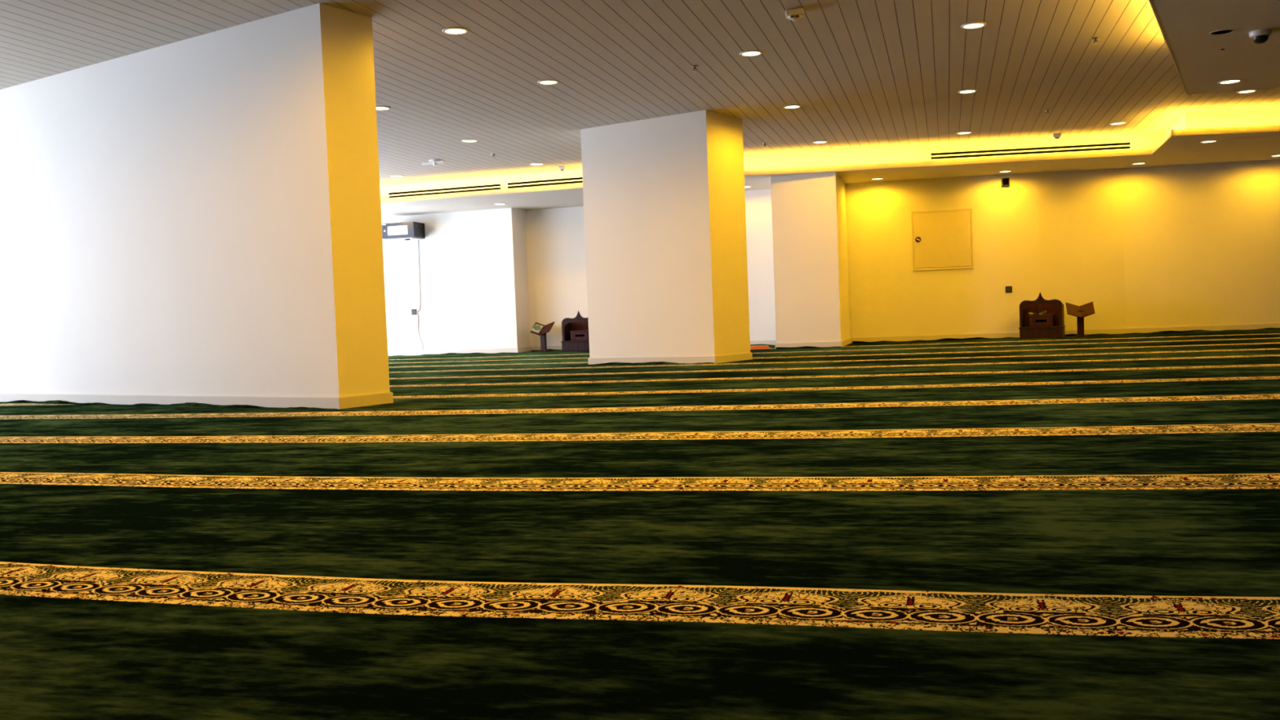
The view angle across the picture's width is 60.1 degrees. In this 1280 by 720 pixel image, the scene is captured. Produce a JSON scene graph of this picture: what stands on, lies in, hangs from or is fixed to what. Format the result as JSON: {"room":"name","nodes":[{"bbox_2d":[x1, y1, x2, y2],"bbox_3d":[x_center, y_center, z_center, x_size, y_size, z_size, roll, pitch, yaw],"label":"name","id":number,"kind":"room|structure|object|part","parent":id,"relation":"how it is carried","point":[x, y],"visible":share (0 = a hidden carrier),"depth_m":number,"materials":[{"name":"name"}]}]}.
{"room":"mosque","nodes":[
{"label":"mosque","id":0,"kind":"room"},
{"bbox_2d":[0,3,393,408],"bbox_3d":[-4.232,-1.084,9.534,5.132,2.904,0.532,-1,3,33],"label":"column","id":1,"kind":"structure","parent":0,"point":[197,219],"depth_m":8.73,"materials":[{"name":"paint"}]},
{"bbox_3d":[-4.178,0.323,9.592,5.132,0.085,0.532,-1,3,33],"label":"baseboard","id":2,"kind":"part","parent":1,"relation":"part of","materials":[{"name":"white paint"}]},
{"bbox_2d":[0,0,1279,185],"bbox_3d":[0.055,-2.707,7.897,19.800,0.150,23.500,-2,2,16],"label":"ceiling","id":3,"kind":"structure","parent":0,"point":[863,74],"depth_m":10.39,"materials":[{"name":"white wood"}]},
{"bbox_2d":[376,106,391,110],"bbox_3d":[-2.762,-2.682,11.789,0.208,0.012,0.208,-2,2,16],"label":"recessed light","id":4,"kind":"object","parent":3,"relation":"in","point":[378,108],"visible":0.67,"depth_m":11.77,"materials":[{"name":"white plastic"}]},
{"bbox_2d":[390,175,404,177],"bbox_3d":[-3.791,-2.869,17.272,0.208,0.012,0.208,-2,2,16],"label":"recessed light","id":5,"kind":"object","parent":3,"relation":"in","point":[390,175],"visible":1,"depth_m":17.25,"materials":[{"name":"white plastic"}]},
{"bbox_2d":[422,159,444,165],"bbox_3d":[-2.938,-2.803,15.728,0.350,0.075,0.160,-2,2,16],"label":"bracket","id":6,"kind":"object","parent":3,"relation":"attached to","point":[433,162],"visible":1,"depth_m":15.70,"materials":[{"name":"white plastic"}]},
{"bbox_3d":[-3.019,-2.797,15.752,0.180,0.027,0.036,-2,2,16],"label":"arm","id":7,"kind":"part","parent":6,"relation":"part of","materials":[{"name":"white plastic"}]},
{"bbox_3d":[-2.915,-2.831,15.721,0.160,0.020,0.160,-2,2,16],"label":"mounting plate","id":8,"kind":"part","parent":6,"relation":"part of","materials":[{"name":"white plastic"}]},
{"bbox_2d":[442,26,468,35],"bbox_3d":[-1.464,-2.608,8.772,0.208,0.012,0.208,-2,2,16],"label":"recessed light","id":9,"kind":"object","parent":3,"relation":"in","point":[455,30],"visible":1,"depth_m":8.76,"materials":[{"name":"white glass"}]},
{"bbox_2d":[461,139,477,142],"bbox_3d":[-2.177,-2.803,14.156,0.208,0.012,0.208,-2,2,16],"label":"recessed light","id":10,"kind":"object","parent":3,"relation":"in","point":[464,140],"visible":1,"depth_m":14.13,"materials":[{"name":"white plastic"}]},
{"bbox_2d":[529,163,543,165],"bbox_3d":[-1.539,-2.925,16.528,0.208,0.012,0.208,-2,2,16],"label":"recessed light","id":11,"kind":"object","parent":3,"relation":"in","point":[533,164],"visible":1,"depth_m":16.53,"materials":[{"name":"white plastic"}]},
{"bbox_2d":[537,80,559,84],"bbox_3d":[-0.897,-2.714,10.812,0.208,0.012,0.208,-2,2,16],"label":"recessed light","id":12,"kind":"object","parent":3,"relation":"in","point":[542,82],"visible":1,"depth_m":10.80,"materials":[{"name":"white plastic"}]},
{"bbox_2d":[558,166,566,171],"bbox_3d":[-1.185,-2.921,16.939,0.100,0.073,0.100,-2,2,16],"label":"smoke detector","id":13,"kind":"object","parent":3,"relation":"attached to","point":[561,168],"visible":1,"depth_m":16.90,"materials":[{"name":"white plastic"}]},
{"bbox_2d":[690,65,698,71],"bbox_3d":[0.513,-2.726,10.357,0.076,0.055,0.076,-2,2,16],"label":"sprinkler","id":14,"kind":"object","parent":3,"relation":"attached to","point":[692,66],"visible":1,"depth_m":10.35,"materials":[{"name":"silver metal"}]},
{"bbox_2d":[739,50,762,56],"bbox_3d":[0.996,-2.751,9.931,0.208,0.012,0.208,-2,2,16],"label":"recessed light","id":15,"kind":"object","parent":3,"relation":"in","point":[748,53],"visible":1,"depth_m":9.91,"materials":[{"name":"white glass"}]},
{"bbox_2d":[782,104,801,108],"bbox_3d":[1.738,-2.891,12.637,0.208,0.012,0.208,-2,2,16],"label":"recessed light","id":16,"kind":"object","parent":3,"relation":"in","point":[795,106],"visible":1,"depth_m":12.62,"materials":[{"name":"white plastic"}]},
{"bbox_2d":[785,8,804,21],"bbox_3d":[1.199,-2.668,8.569,0.140,0.073,0.140,-2,2,10],"label":"smoke detector","id":17,"kind":"object","parent":3,"relation":"attached to","point":[796,14],"visible":1,"depth_m":8.51,"materials":[{"name":"white plastic"}]},
{"bbox_2d":[813,140,827,143],"bbox_3d":[2.510,-3.036,15.418,0.208,0.012,0.208,-2,2,16],"label":"recessed light","id":18,"kind":"object","parent":3,"relation":"in","point":[820,141],"visible":1,"depth_m":15.41,"materials":[{"name":"white plastic"}]},
{"bbox_2d":[956,131,972,134],"bbox_3d":[4.420,-3.096,15.082,0.208,0.012,0.208,-2,2,16],"label":"recessed light","id":19,"kind":"object","parent":3,"relation":"in","point":[962,132],"visible":1,"depth_m":15.06,"materials":[{"name":"white plastic"}]},
{"bbox_2d":[957,88,977,93],"bbox_3d":[3.586,-2.941,12.121,0.208,0.012,0.208,-2,2,16],"label":"recessed light","id":20,"kind":"object","parent":3,"relation":"in","point":[971,91],"visible":1,"depth_m":12.11,"materials":[{"name":"white plastic"}]},
{"bbox_2d":[960,22,986,29],"bbox_3d":[2.784,-2.791,9.234,0.208,0.012,0.208,-2,2,16],"label":"recessed light","id":21,"kind":"object","parent":3,"relation":"in","point":[972,25],"visible":1,"depth_m":9.22,"materials":[{"name":"white glass"}]},
{"bbox_2d":[1052,133,1061,139],"bbox_3d":[5.861,-3.136,15.562,0.110,0.073,0.110,-2,2,16],"label":"smoke detector","id":22,"kind":"object","parent":3,"relation":"attached to","point":[1056,136],"visible":1,"depth_m":15.52,"materials":[{"name":"white plastic"}]},
{"bbox_2d":[1091,36,1099,44],"bbox_3d":[4.057,-2.842,9.854,0.076,0.055,0.076,-2,2,16],"label":"sprinkler","id":23,"kind":"object","parent":3,"relation":"attached to","point":[1095,38],"visible":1,"depth_m":9.85,"materials":[{"name":"silver metal"}]},
{"bbox_2d":[1109,121,1126,124],"bbox_3d":[6.378,-3.158,14.774,0.208,0.012,0.208,-2,2,16],"label":"recessed light","id":24,"kind":"object","parent":3,"relation":"in","point":[1119,122],"visible":1,"depth_m":14.76,"materials":[{"name":"white plastic"}]},
{"bbox_2d":[1236,89,1257,93],"bbox_3d":[7.005,-3.100,12.773,0.208,0.012,0.208,-2,2,16],"label":"recessed light","id":25,"kind":"object","parent":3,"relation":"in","point":[1244,91],"visible":0.98,"depth_m":12.77,"materials":[{"name":"white plastic"}]},
{"bbox_2d":[580,110,752,364],"bbox_3d":[0.308,-1.425,13.551,1.812,2.904,0.912,-1,3,34],"label":"column","id":26,"kind":"structure","parent":0,"point":[664,216],"depth_m":13.12,"materials":[{"name":"paint"}]},
{"bbox_3d":[0.362,-0.018,13.609,1.812,0.085,0.912,-1,3,34],"label":"baseboard","id":27,"kind":"part","parent":26,"relation":"part of","materials":[{"name":"white paint"}]},
{"bbox_2d":[770,172,851,347],"bbox_3d":[2.693,-1.512,17.299,0.992,2.584,1.716,-2,2,16],"label":"column","id":28,"kind":"structure","parent":0,"point":[810,240],"depth_m":16.50,"materials":[{"name":"paint"}]},
{"bbox_3d":[2.738,-0.264,17.341,0.992,0.085,1.696,-2,2,16],"label":"baseboard","id":29,"kind":"part","parent":28,"relation":"part of","materials":[{"name":"white paint"}]},
{"bbox_2d":[379,108,1279,217],"bbox_3d":[2.618,-2.954,17.097,19.000,0.325,4.000,-2,2,16],"label":"ceiling","id":30,"kind":"structure","parent":0,"point":[1178,149],"depth_m":16.41,"materials":[{"name":"paint"}]},
{"bbox_2d":[387,182,502,198],"bbox_3d":[-3.192,-2.747,18.012,2.072,0.112,0.012,-1,2,18],"label":"ceiling vent","id":31,"kind":"object","parent":30,"relation":"in","point":[491,186],"visible":0.74,"depth_m":18.00,"materials":[{"name":"white plastic"}]},
{"bbox_2d":[506,176,582,188],"bbox_3d":[-1.454,-2.797,17.453,1.421,0.112,0.012,-1,2,18],"label":"ceiling vent","id":32,"kind":"object","parent":30,"relation":"in","point":[576,180],"visible":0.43,"depth_m":17.46,"materials":[{"name":"white plastic"}]},
{"bbox_2d":[380,124,1279,203],"bbox_3d":[2.330,-2.773,16.047,19.008,0.077,1.857,-2,2,16],"label":"trim","id":33,"kind":"structure","parent":30,"relation":"attached to","point":[1277,127],"depth_m":16.00,"materials":[{"name":"white paint"}]},
{"bbox_2d":[998,170,1012,173],"bbox_3d":[5.624,-2.902,17.033,0.208,0.012,0.208,-2,2,16],"label":"recessed light","id":34,"kind":"object","parent":30,"relation":"in","point":[1001,171],"visible":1,"depth_m":17.02,"materials":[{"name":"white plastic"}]},
{"bbox_2d":[928,141,1132,159],"bbox_3d":[5.645,-3.029,16.041,2.832,0.112,0.012,-2,2,7],"label":"ceiling vent","id":35,"kind":"object","parent":30,"relation":"in","point":[1115,145],"visible":1,"depth_m":16.04,"materials":[{"name":"white plastic"}]},
{"bbox_2d":[1132,162,1146,164],"bbox_3d":[7.515,-2.960,16.671,0.208,0.012,0.208,-2,2,16],"label":"recessed light","id":36,"kind":"object","parent":30,"relation":"in","point":[1136,163],"visible":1,"depth_m":16.66,"materials":[{"name":"white plastic"}]},
{"bbox_2d":[1200,140,1217,142],"bbox_3d":[7.472,-2.870,14.536,0.208,0.012,0.208,-2,2,16],"label":"recessed light","id":37,"kind":"object","parent":30,"relation":"in","point":[1205,141],"visible":1,"depth_m":14.52,"materials":[{"name":"white plastic"}]},
{"bbox_2d":[1219,135,1279,140],"bbox_3d":[7.932,-2.880,14.325,0.780,0.005,0.060,-2,2,16],"label":"ceiling vent","id":38,"kind":"object","parent":30,"relation":"in","point":[1269,135],"visible":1,"depth_m":14.32,"materials":[{"name":"paint"}]},
{"bbox_2d":[381,159,1279,351],"bbox_3d":[3.127,-1.790,18.715,19.150,3.012,1.430,-2,2,16],"label":"wall","id":39,"kind":"structure","parent":0,"point":[1192,245],"depth_m":17.56,"materials":[{"name":"paint"}]},
{"bbox_2d":[382,221,425,240],"bbox_3d":[-4.292,-2.327,20.140,0.634,0.315,0.481,-2,2,16],"label":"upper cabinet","id":40,"kind":"object","parent":39,"relation":"attached to","point":[401,231],"visible":1,"depth_m":19.94,"materials":[{"name":"black"}]},
{"bbox_3d":[-4.364,-2.333,19.930,0.404,0.164,0.008,-2,2,16],"label":"pane","id":41,"kind":"part","parent":40,"relation":"part of","materials":[{"name":"white glass"}]},
{"bbox_3d":[-4.354,-2.336,19.927,0.630,0.275,0.024,-2,2,16],"label":"door","id":42,"kind":"part","parent":40,"relation":"part of","materials":[{"name":"grey metal"}]},
{"bbox_2d":[416,240,423,350],"bbox_3d":[-4.083,-1.201,20.382,0.117,2.031,0.038,-2,2,16],"label":"power cable","id":43,"kind":"object","parent":40,"relation":"hanging from","point":[418,240],"visible":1,"depth_m":20.38,"materials":[{"name":"grey plastic"}]},
{"bbox_2d":[411,309,417,315],"bbox_3d":[-4.169,-0.887,20.436,0.104,0.104,0.022,-2,2,10],"label":"wall socket","id":44,"kind":"object","parent":39,"relation":"attached to","point":[413,311],"visible":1,"depth_m":20.43,"materials":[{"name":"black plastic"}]},
{"bbox_2d":[387,323,1279,355],"bbox_3d":[3.114,-0.327,18.512,19.177,0.085,0.932,-2,2,15],"label":"baseboard","id":45,"kind":"structure","parent":39,"relation":"attached to","point":[1243,326],"depth_m":17.66,"materials":[{"name":"white paint"}]},
{"bbox_2d":[911,208,973,271],"bbox_3d":[4.816,-1.913,17.628,0.940,0.945,0.044,-2,2,10],"label":"access panel","id":46,"kind":"object","parent":39,"relation":"attached to","point":[941,239],"visible":1,"depth_m":17.62,"materials":[{"name":"beige metal"}]},
{"bbox_2d":[1001,177,1009,186],"bbox_3d":[5.743,-2.799,17.395,0.110,0.120,0.081,-2,2,10],"label":"wall speaker","id":47,"kind":"object","parent":39,"relation":"attached to","point":[1005,181],"visible":1,"depth_m":17.36,"materials":[{"name":"black plastic"}]},
{"bbox_2d":[1005,285,1012,293],"bbox_3d":[5.829,-1.116,17.492,0.100,0.100,0.022,-2,2,10],"label":"wall socket","id":48,"kind":"object","parent":39,"relation":"attached to","point":[1008,289],"visible":1,"depth_m":17.48,"materials":[{"name":"black plastic"}]},
{"bbox_2d":[1151,0,1279,93],"bbox_3d":[5.361,-2.594,5.837,7.680,0.325,10.360,-2,2,16],"label":"ceiling","id":49,"kind":"structure","parent":0,"point":[1187,25],"depth_m":8.80,"materials":[{"name":"paint"}]},
{"bbox_2d":[1148,0,1274,94],"bbox_3d":[4.124,-2.474,7.438,12.902,0.052,4.068,-4,3,-38],"label":"trim","id":50,"kind":"structure","parent":49,"relation":"attached to","point":[1150,2],"depth_m":9.12,"materials":[{"name":"paint"}]},
{"bbox_2d":[1209,29,1235,35],"bbox_3d":[4.441,-2.502,8.446,0.176,0.005,0.150,-2,2,10],"label":"ceiling slot","id":51,"kind":"object","parent":49,"relation":"attached to","point":[1223,31],"visible":1,"depth_m":8.44,"materials":[{"name":"black metal"}]},
{"bbox_3d":[4.441,-2.503,8.446,0.156,0.004,0.133,-2,2,10],"label":"dark plate","id":52,"kind":"part","parent":51,"relation":"part of","materials":[{"name":"black metal"}]},
{"bbox_2d":[1217,79,1242,84],"bbox_3d":[5.567,-2.628,10.444,0.208,0.012,0.208,-2,2,16],"label":"recessed light","id":53,"kind":"object","parent":49,"relation":"in","point":[1230,81],"visible":1,"depth_m":10.43,"materials":[{"name":"white glass"}]},
{"bbox_2d":[1248,28,1271,44],"bbox_3d":[4.752,-2.470,8.475,0.154,0.094,0.154,-2,2,16],"label":"dome camera","id":54,"kind":"object","parent":49,"relation":"attached to","point":[1259,36],"visible":1,"depth_m":8.43,"materials":[{"name":"white plastic"}]},
{"bbox_3d":[0.162,0.396,7.978,19.800,0.238,24.000,-2,2,16],"label":"floor","id":55,"kind":"structure","parent":0,"visible":0},
{"bbox_2d":[0,327,1279,719],"bbox_3d":[0.135,0.253,7.894,18.960,0.033,23.200,-2,2,16],"label":"carpet","id":56,"kind":"object","parent":55,"relation":"on","point":[1068,527],"visible":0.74,"depth_m":2.91,"materials":[{"name":"green carpet"}]},
{"bbox_2d":[530,321,555,351],"bbox_3d":[-1.746,-0.419,19.890,0.387,0.530,0.229,-1,3,22],"label":"stand","id":57,"kind":"object","parent":56,"relation":"on","point":[546,328],"visible":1,"depth_m":19.87,"materials":[{"name":"brown wood"}]},
{"bbox_2d":[531,323,543,333],"bbox_3d":[-1.845,-0.569,19.904,0.150,0.172,0.199,-1,3,29],"label":"book","id":58,"kind":"object","parent":57,"relation":"on","point":[537,328],"visible":1,"depth_m":19.89,"materials":[{"name":"beige paper"}]},
{"bbox_3d":[-1.737,-0.355,19.907,0.094,0.400,0.060,-1,3,22],"label":"post","id":59,"kind":"part","parent":57,"relation":"part of","materials":[{"name":"brown wood"}]},
{"bbox_2d":[560,311,589,351],"bbox_3d":[-1.014,-0.526,19.682,0.664,0.705,0.520,-2,2,16],"label":"chair","id":60,"kind":"object","parent":56,"relation":"on","point":[575,331],"visible":0.7,"depth_m":19.52,"materials":[{"name":"brown wood"}]},
{"bbox_3d":[-1.305,-0.506,19.780,0.024,0.322,0.420,-2,2,16],"label":"panel","id":61,"kind":"part","parent":60,"relation":"part of","materials":[{"name":"brown wood"}]},
{"bbox_3d":[-1.006,-0.440,19.703,0.370,0.174,0.405,-2,2,16],"label":"seat","id":62,"kind":"part","parent":60,"relation":"part of","materials":[{"name":"brown wood"}]},
{"bbox_3d":[-0.951,-0.553,19.908,0.636,0.395,0.030,-2,2,16],"label":"backrest","id":63,"kind":"part","parent":60,"relation":"part of","materials":[{"name":"brown wood"}]},
{"bbox_3d":[-1.058,-0.424,19.513,0.310,0.127,0.014,-2,2,16],"label":"drawer","id":64,"kind":"part","parent":60,"relation":"part of","materials":[{"name":"brown wood"}]},
{"bbox_2d":[750,345,770,350],"bbox_3d":[1.794,-0.187,16.742,0.320,0.054,0.240,-2,2,16],"label":"mat","id":65,"kind":"object","parent":56,"relation":"on","point":[756,347],"visible":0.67,"depth_m":16.65,"materials":[{"name":"orange fabric"}]},
{"bbox_2d":[1018,292,1065,338],"bbox_3d":[6.137,-0.687,16.899,0.631,0.705,0.468,-1,3,25],"label":"chair","id":66,"kind":"object","parent":56,"relation":"on","point":[1051,324],"visible":1,"depth_m":16.78,"materials":[{"name":"brown wood"}]},
{"bbox_3d":[5.880,-0.670,17.037,0.023,0.322,0.378,-1,3,25],"label":"panel","id":67,"kind":"part","parent":66,"relation":"part of","materials":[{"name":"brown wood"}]},
{"bbox_2d":[1028,311,1046,315],"bbox_3d":[6.062,-0.717,16.881,0.270,0.063,0.127,-1,3,27],"label":"folded cloth","id":68,"kind":"object","parent":66,"relation":"on","point":[1043,312],"visible":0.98,"depth_m":16.86,"materials":[{"name":"green"}]},
{"bbox_3d":[6.072,-0.585,16.757,0.294,0.127,0.013,-1,3,25],"label":"drawer","id":69,"kind":"part","parent":66,"relation":"part of","materials":[{"name":"brown wood"}]},
{"bbox_3d":[6.147,-0.601,16.917,0.352,0.174,0.364,-1,3,25],"label":"seat","id":70,"kind":"part","parent":66,"relation":"part of","materials":[{"name":"brown wood"}]},
{"bbox_3d":[6.227,-0.714,17.090,0.604,0.395,0.027,-1,3,25],"label":"backrest","id":71,"kind":"part","parent":66,"relation":"part of","materials":[{"name":"brown wood"}]},
{"bbox_3d":[6.407,-0.680,16.787,0.023,0.322,0.378,-1,3,25],"label":"panel","id":72,"kind":"part","parent":66,"relation":"part of","materials":[{"name":"brown wood"}]},
{"bbox_2d":[1065,301,1094,337],"bbox_3d":[6.646,-0.611,16.697,0.387,0.530,0.229,-2,2,16],"label":"stand","id":73,"kind":"object","parent":56,"relation":"on","point":[1080,312],"visible":1,"depth_m":16.68,"materials":[{"name":"brown wood"}]},
{"bbox_3d":[6.653,-0.547,16.714,0.094,0.400,0.060,-2,2,16],"label":"post","id":74,"kind":"part","parent":73,"relation":"part of","materials":[{"name":"brown wood"}]}
]}

